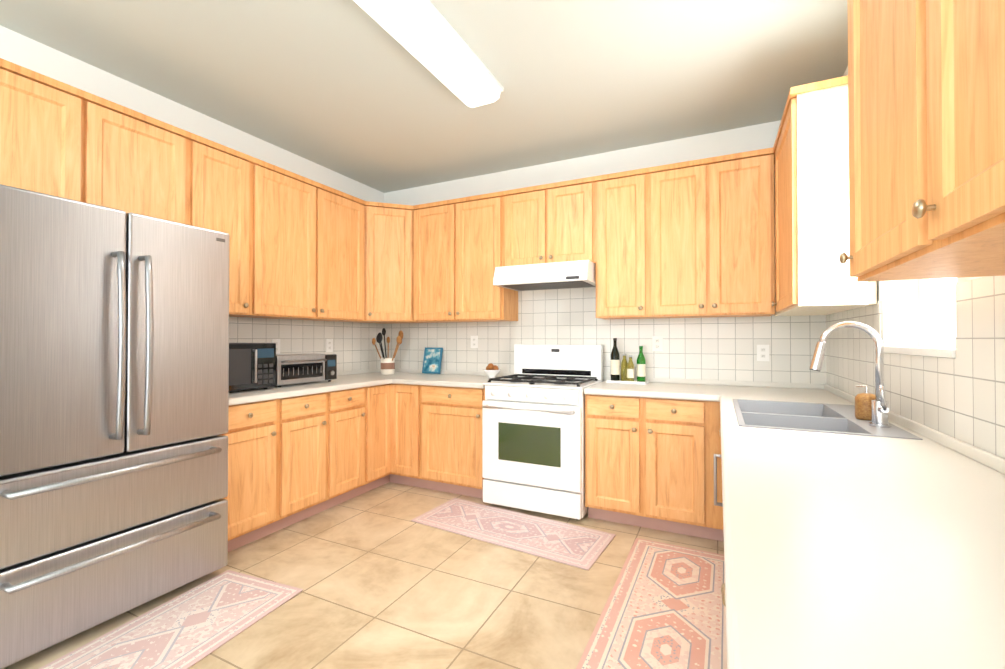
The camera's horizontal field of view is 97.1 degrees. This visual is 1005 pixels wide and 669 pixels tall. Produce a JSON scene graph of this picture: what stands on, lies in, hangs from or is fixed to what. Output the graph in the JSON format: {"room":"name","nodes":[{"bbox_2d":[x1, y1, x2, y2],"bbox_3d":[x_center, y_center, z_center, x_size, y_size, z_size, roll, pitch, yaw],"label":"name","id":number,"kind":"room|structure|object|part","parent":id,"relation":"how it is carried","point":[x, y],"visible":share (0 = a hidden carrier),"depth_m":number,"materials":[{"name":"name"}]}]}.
{"room":"kitchen","nodes":[
{"label":"kitchen","id":0,"kind":"room"},
{"bbox_2d":[0,25,383,202],"bbox_3d":[-3.042,-0.122,1.021,0.150,2.760,8.000,0,-1,26],"label":"wall","id":1,"kind":"structure","parent":0,"point":[29,53],"depth_m":2.74,"materials":[{"name":"white paint"}]},
{"bbox_2d":[0,58,187,224],"bbox_3d":[-2.186,-0.862,2.236,0.316,0.627,0.960,0,-1,26],"label":"upper cabinet","id":2,"kind":"object","parent":1,"relation":"attached to","point":[59,139],"depth_m":2.18,"materials":[{"name":"brown wood"}]},
{"bbox_2d":[188,132,255,316],"bbox_3d":[-1.891,-0.649,2.841,0.316,1.040,0.390,0,-1,26],"label":"upper cabinet","id":3,"kind":"object","parent":1,"relation":"attached to","point":[221,179],"depth_m":2.83,"materials":[{"name":"brown wood"}]},
{"bbox_2d":[240,158,367,322],"bbox_3d":[-1.575,-0.642,3.494,0.316,1.040,1.060,0,-1,26],"label":"upper cabinet","id":4,"kind":"object","parent":1,"relation":"attached to","point":[310,234],"depth_m":3.35,"materials":[{"name":"brown wood"}]},
{"bbox_2d":[229,317,383,371],"bbox_3d":[-1.684,0.130,3.637,0.008,0.521,2.087,0,-1,26],"label":"wall tiles","id":5,"kind":"structure","parent":1,"relation":"attached to","point":[354,348],"depth_m":3.83,"materials":[{"name":"white tile"}]},
{"bbox_2d":[271,339,279,353],"bbox_3d":[-1.764,0.092,3.456,0.005,0.115,0.075,0,-1,26],"label":"electrical outlet","id":6,"kind":"object","parent":5,"relation":"attached to","point":[276,342],"visible":0.62,"depth_m":3.46,"materials":[{"name":"white plastic"}]},
{"bbox_2d":[326,339,332,351],"bbox_3d":[-1.532,0.097,3.932,0.005,0.115,0.075,0,-1,26],"label":"electrical outlet","id":7,"kind":"object","parent":5,"relation":"attached to","point":[329,345],"visible":1,"depth_m":3.93,"materials":[{"name":"white plastic"}]},
{"bbox_2d":[3,482,723,668],"bbox_3d":[-1.251,1.310,0.221,4.060,0.120,8.150,0,-1,26],"label":"floor","id":8,"kind":"structure","parent":0,"point":[379,577],"depth_m":2.16,"materials":[{"name":"tile"}]},
{"bbox_2d":[0,184,229,668],"bbox_3d":[-1.943,0.363,2.089,0.831,1.809,0.910,0,-1,26],"label":"fridge","id":9,"kind":"object","parent":8,"relation":"on","point":[114,364],"visible":1,"depth_m":1.86,"materials":[{"name":"grey metal"}]},
{"bbox_2d":[39,570,302,668],"bbox_3d":[-1.497,1.258,1.591,0.520,0.007,1.500,0,-1,21],"label":"area rug","id":10,"kind":"object","parent":8,"relation":"on","point":[191,627],"visible":0.98,"depth_m":1.91,"materials":[{"name":"pink fabric"}]},
{"bbox_2d":[220,409,283,516],"bbox_3d":[-1.768,0.837,2.742,0.611,0.876,0.405,0,-1,26],"label":"base cabinet","id":11,"kind":"object","parent":8,"relation":"on","point":[255,440],"depth_m":2.65,"materials":[{"name":"brown wood"}]},
{"bbox_2d":[228,373,505,420],"bbox_3d":[-1.001,0.388,3.304,1.506,0.042,2.082,0,-1,26],"label":"countertop","id":12,"kind":"structure","parent":11,"relation":"on","point":[353,394],"depth_m":3.38,"materials":[{"name":"white stone"}]},
{"bbox_2d":[229,343,275,391],"bbox_3d":[-1.782,0.208,2.818,0.425,0.305,0.500,0,-1,26],"label":"microwave","id":13,"kind":"object","parent":12,"relation":"on","point":[252,365],"visible":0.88,"depth_m":2.80,"materials":[{"name":"grey metal"}]},
{"bbox_2d":[276,353,336,386],"bbox_3d":[-1.537,0.258,3.311,0.356,0.215,0.520,0,-1,26],"label":"toaster oven","id":14,"kind":"object","parent":12,"relation":"on","point":[301,368],"visible":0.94,"depth_m":3.22,"materials":[{"name":"silver metal"}]},
{"bbox_2d":[372,328,402,374],"bbox_3d":[-1.082,0.157,4.171,0.338,0.435,0.279,0,-1,26],"label":"utensil crock","id":15,"kind":"object","parent":12,"relation":"on","point":[387,365],"visible":1,"depth_m":4.13,"materials":[{"name":"beige ceramic"}]},
{"bbox_2d":[422,347,442,373],"bbox_3d":[-0.670,0.249,4.245,0.200,0.248,0.064,0,-1,26],"label":"book","id":16,"kind":"object","parent":12,"relation":"on","point":[432,360],"visible":1,"depth_m":4.23,"materials":[{"name":"blue paper"}]},
{"bbox_2d":[483,363,500,377],"bbox_3d":[-0.092,0.308,3.809,0.160,0.124,0.160,0,-1,26],"label":"fruit bowl","id":17,"kind":"object","parent":12,"relation":"on","point":[491,370],"visible":0.98,"depth_m":3.77,"materials":[{"name":"white ceramic"}]},
{"bbox_2d":[228,381,1004,668],"bbox_3d":[0.810,0.373,1.869,1.464,0.042,3.082,0,-1,26],"label":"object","id":18,"kind":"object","parent":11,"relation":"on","point":[842,550],"depth_m":0.93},
{"bbox_2d":[606,379,648,384],"bbox_3d":[0.951,0.356,3.369,0.290,0.020,0.190,0,-1,26],"label":"tray","id":19,"kind":"object","parent":18,"relation":"on","point":[629,382],"visible":0.79,"depth_m":3.29,"materials":[{"name":"white ceramic"}]},
{"bbox_2d":[610,338,645,381],"bbox_3d":[0.952,0.192,3.376,0.258,0.330,0.105,0,-1,26],"label":"bottles","id":20,"kind":"object","parent":19,"relation":"on","point":[627,371],"visible":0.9,"depth_m":3.38,"materials":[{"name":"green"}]},
{"bbox_2d":[732,397,923,440],"bbox_3d":[1.325,0.444,1.953,0.534,0.190,0.834,0,-1,26],"label":"sink","id":21,"kind":"object","parent":18,"relation":"in","point":[814,416],"depth_m":1.93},
{"bbox_2d":[809,321,895,428],"bbox_3d":[1.324,0.147,1.689,0.253,0.397,0.124,0,-1,26],"label":"faucet","id":22,"kind":"object","parent":18,"relation":"on","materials":[{"name":"silver metal"}]},
{"bbox_2d":[855,385,874,420],"bbox_3d":[1.492,0.276,1.817,0.080,0.141,0.080,0,-1,26],"label":"soap dispenser","id":23,"kind":"object","parent":18,"relation":"on","point":[863,408],"visible":0.81,"depth_m":1.80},
{"bbox_2d":[284,417,331,496],"bbox_3d":[-1.595,0.841,3.099,0.611,0.876,0.390,0,-1,26],"label":"base cabinet","id":24,"kind":"object","parent":8,"relation":"on","point":[307,444],"depth_m":2.98,"materials":[{"name":"brown wood"}]},
{"bbox_2d":[332,413,367,476],"bbox_3d":[-1.427,0.844,3.445,0.611,0.876,0.378,0,-1,26],"label":"base cabinet","id":25,"kind":"object","parent":8,"relation":"on","point":[350,435],"depth_m":3.34,"materials":[{"name":"brown wood"}]},
{"bbox_2d":[368,409,391,464],"bbox_3d":[-1.275,0.848,3.757,0.611,0.876,0.317,0,-1,26],"label":"base cabinet","id":26,"kind":"object","parent":8,"relation":"on","point":[379,424],"depth_m":3.64,"materials":[{"name":"brown wood"}]},
{"bbox_2d":[392,405,419,456],"bbox_3d":[-0.678,0.850,3.960,0.304,0.876,0.611,0,-1,26],"label":"base cabinet","id":27,"kind":"object","parent":8,"relation":"on","point":[406,419],"depth_m":3.70,"materials":[{"name":"brown wood"}]},
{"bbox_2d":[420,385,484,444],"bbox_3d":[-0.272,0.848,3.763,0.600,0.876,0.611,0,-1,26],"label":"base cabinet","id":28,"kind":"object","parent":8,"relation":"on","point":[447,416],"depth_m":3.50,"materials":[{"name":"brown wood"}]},
{"bbox_2d":[411,498,615,569],"bbox_3d":[0.046,1.272,2.926,1.270,0.007,0.500,0,-1,31],"label":"area rug","id":29,"kind":"object","parent":8,"relation":"on","point":[571,545],"visible":0.96,"depth_m":2.86,"materials":[{"name":"pink fabric"}]},
{"bbox_2d":[482,344,602,519],"bbox_3d":[0.315,0.682,3.405,0.754,1.200,0.724,0,-1,26],"label":"stove","id":30,"kind":"object","parent":8,"relation":"on","point":[533,433],"visible":0.94,"depth_m":3.16,"materials":[{"name":"white metal"}]},
{"bbox_2d":[576,538,726,668],"bbox_3d":[0.652,1.260,1.771,0.580,0.007,1.950,0,-1,27],"label":"area rug","id":31,"kind":"object","parent":8,"relation":"on","point":[664,607],"visible":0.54,"depth_m":1.99,"materials":[{"name":"pink fabric"}]},
{"bbox_2d":[0,0,847,192],"bbox_3d":[-1.251,-1.570,0.250,4.060,0.120,8.150,0,-1,26],"label":"ceiling","id":32,"kind":"structure","parent":0,"point":[353,90],"depth_m":2.48,"materials":[{"name":"white paint"}]},
{"bbox_2d":[354,0,503,107],"bbox_3d":[-0.381,-1.450,2.177,0.270,0.079,1.220,0,-1,26],"label":"ceiling light fixture","id":33,"kind":"object","parent":32,"relation":"attached to","point":[418,31],"depth_m":2.19,"materials":[{"name":"white plastic"}]},
{"bbox_3d":[-0.381,-1.478,2.178,0.270,0.024,1.220,0,-1,26],"label":"ceiling light fixture base","id":34,"kind":"part","parent":33,"relation":"part of","materials":[{"name":"white plastic"}]},
{"bbox_2d":[384,120,780,205],"bbox_3d":[0.496,-0.094,3.833,4.060,2.760,0.150,0,-1,26],"label":"wall","id":35,"kind":"structure","parent":0,"point":[742,139],"depth_m":3.61,"materials":[{"name":"white paint"}]},
{"bbox_2d":[364,201,411,319],"bbox_3d":[-1.013,-0.650,3.971,0.291,1.040,0.291,0,-1,26],"label":"upper cabinet","id":36,"kind":"object","parent":35,"relation":"attached to","point":[387,226],"depth_m":3.97,"materials":[{"name":"brown wood"}]},
{"bbox_2d":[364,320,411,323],"bbox_3d":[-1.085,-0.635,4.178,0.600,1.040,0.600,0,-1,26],"label":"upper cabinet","id":37,"kind":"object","parent":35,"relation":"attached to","point":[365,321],"depth_m":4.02,"materials":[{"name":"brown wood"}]},
{"bbox_2d":[412,192,517,322],"bbox_3d":[-0.342,-0.638,3.975,0.914,1.040,0.316,0,-1,26],"label":"upper cabinet","id":38,"kind":"object","parent":35,"relation":"attached to","point":[458,244],"depth_m":3.82,"materials":[{"name":"brown wood"}]},
{"bbox_2d":[504,177,591,265],"bbox_3d":[0.412,-0.849,3.612,0.762,0.625,0.316,0,-1,26],"label":"upper cabinet","id":39,"kind":"object","parent":35,"relation":"attached to","point":[545,223],"depth_m":3.46,"materials":[{"name":"brown wood"}]},
{"bbox_2d":[493,260,595,290],"bbox_3d":[0.370,-0.457,3.529,0.748,0.152,0.490,0,-1,26],"label":"range hood","id":40,"kind":"object","parent":39,"relation":"attached to","point":[561,275],"visible":0.96,"depth_m":3.33,"materials":[{"name":"white metal"}]},
{"bbox_2d":[384,287,825,387],"bbox_3d":[0.461,0.070,3.761,3.760,1.230,0.008,0,-1,26],"label":"wall tiles","id":41,"kind":"structure","parent":35,"relation":"attached to","point":[715,348],"depth_m":3.48,"materials":[{"name":"white tile"}]},
{"bbox_2d":[471,336,477,347],"bbox_3d":[-0.261,0.069,4.104,0.075,0.115,0.005,0,-1,26],"label":"electrical outlet","id":42,"kind":"object","parent":41,"relation":"attached to","point":[474,341],"visible":1,"depth_m":4.10,"materials":[{"name":"white plastic"}]},
{"bbox_2d":[652,336,662,350],"bbox_3d":[1.187,0.072,3.401,0.075,0.115,0.005,0,-1,26],"label":"electrical outlet","id":43,"kind":"object","parent":41,"relation":"attached to","point":[657,343],"visible":1,"depth_m":3.40,"materials":[{"name":"white plastic"}]},
{"bbox_2d":[757,345,768,360],"bbox_3d":[1.817,0.129,3.094,0.075,0.115,0.005,0,-1,26],"label":"electrical outlet","id":44,"kind":"object","parent":41,"relation":"attached to","point":[762,352],"visible":1,"depth_m":3.09,"materials":[{"name":"white plastic"}]},
{"bbox_2d":[592,168,651,318],"bbox_3d":[0.926,-0.644,3.360,0.379,1.040,0.316,0,-1,26],"label":"upper cabinet","id":45,"kind":"object","parent":35,"relation":"attached to","point":[620,199],"depth_m":3.23,"materials":[{"name":"brown wood"}]},
{"bbox_2d":[648,148,771,318],"bbox_3d":[1.441,-0.646,3.110,0.768,1.040,0.316,0,-1,26],"label":"upper cabinet","id":46,"kind":"object","parent":35,"relation":"attached to","point":[710,219],"depth_m":2.96,"materials":[{"name":"brown wood"}]},
{"bbox_2d":[843,66,984,437],"bbox_3d":[0.516,-0.140,-0.706,0.240,2.760,8.000,0,-1,26],"label":"wall","id":47,"kind":"structure","parent":0,"point":[879,284],"depth_m":1.96,"materials":[{"name":"white paint"}]},
{"bbox_2d":[772,77,876,315],"bbox_3d":[1.699,-0.653,2.396,0.316,1.040,0.725,0,-1,26],"label":"upper cabinet","id":48,"kind":"object","parent":47,"relation":"attached to","point":[806,149],"depth_m":2.11,"materials":[{"name":"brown wood"}]},
{"bbox_2d":[826,275,1004,458],"bbox_3d":[1.429,0.107,1.457,0.008,0.521,3.292,0,-1,26],"label":"wall tiles","id":49,"kind":"structure","parent":47,"relation":"attached to","point":[961,396],"depth_m":1.35,"materials":[{"name":"white tile"}]},
{"bbox_2d":[883,278,956,357],"bbox_3d":[1.601,-0.405,1.616,0.192,0.958,0.676,0,-1,26],"label":"window","id":50,"kind":"structure","parent":47,"relation":"in","point":[917,313],"depth_m":1.86,"materials":[{"name":"white glass"}]},
{"bbox_2d":[840,0,1004,287],"bbox_3d":[0.996,-0.668,0.949,0.316,1.040,0.506,0,-1,26],"label":"upper cabinet","id":51,"kind":"object","parent":47,"relation":"attached to","point":[884,160],"depth_m":1.05,"materials":[{"name":"brown wood"}]},
{"bbox_2d":[908,0,1004,259],"bbox_3d":[0.774,-0.673,0.492,0.316,1.040,0.510,0,-1,26],"label":"upper cabinet","id":52,"kind":"object","parent":47,"relation":"attached to","point":[956,48],"depth_m":0.70,"materials":[{"name":"brown wood"}]}
]}

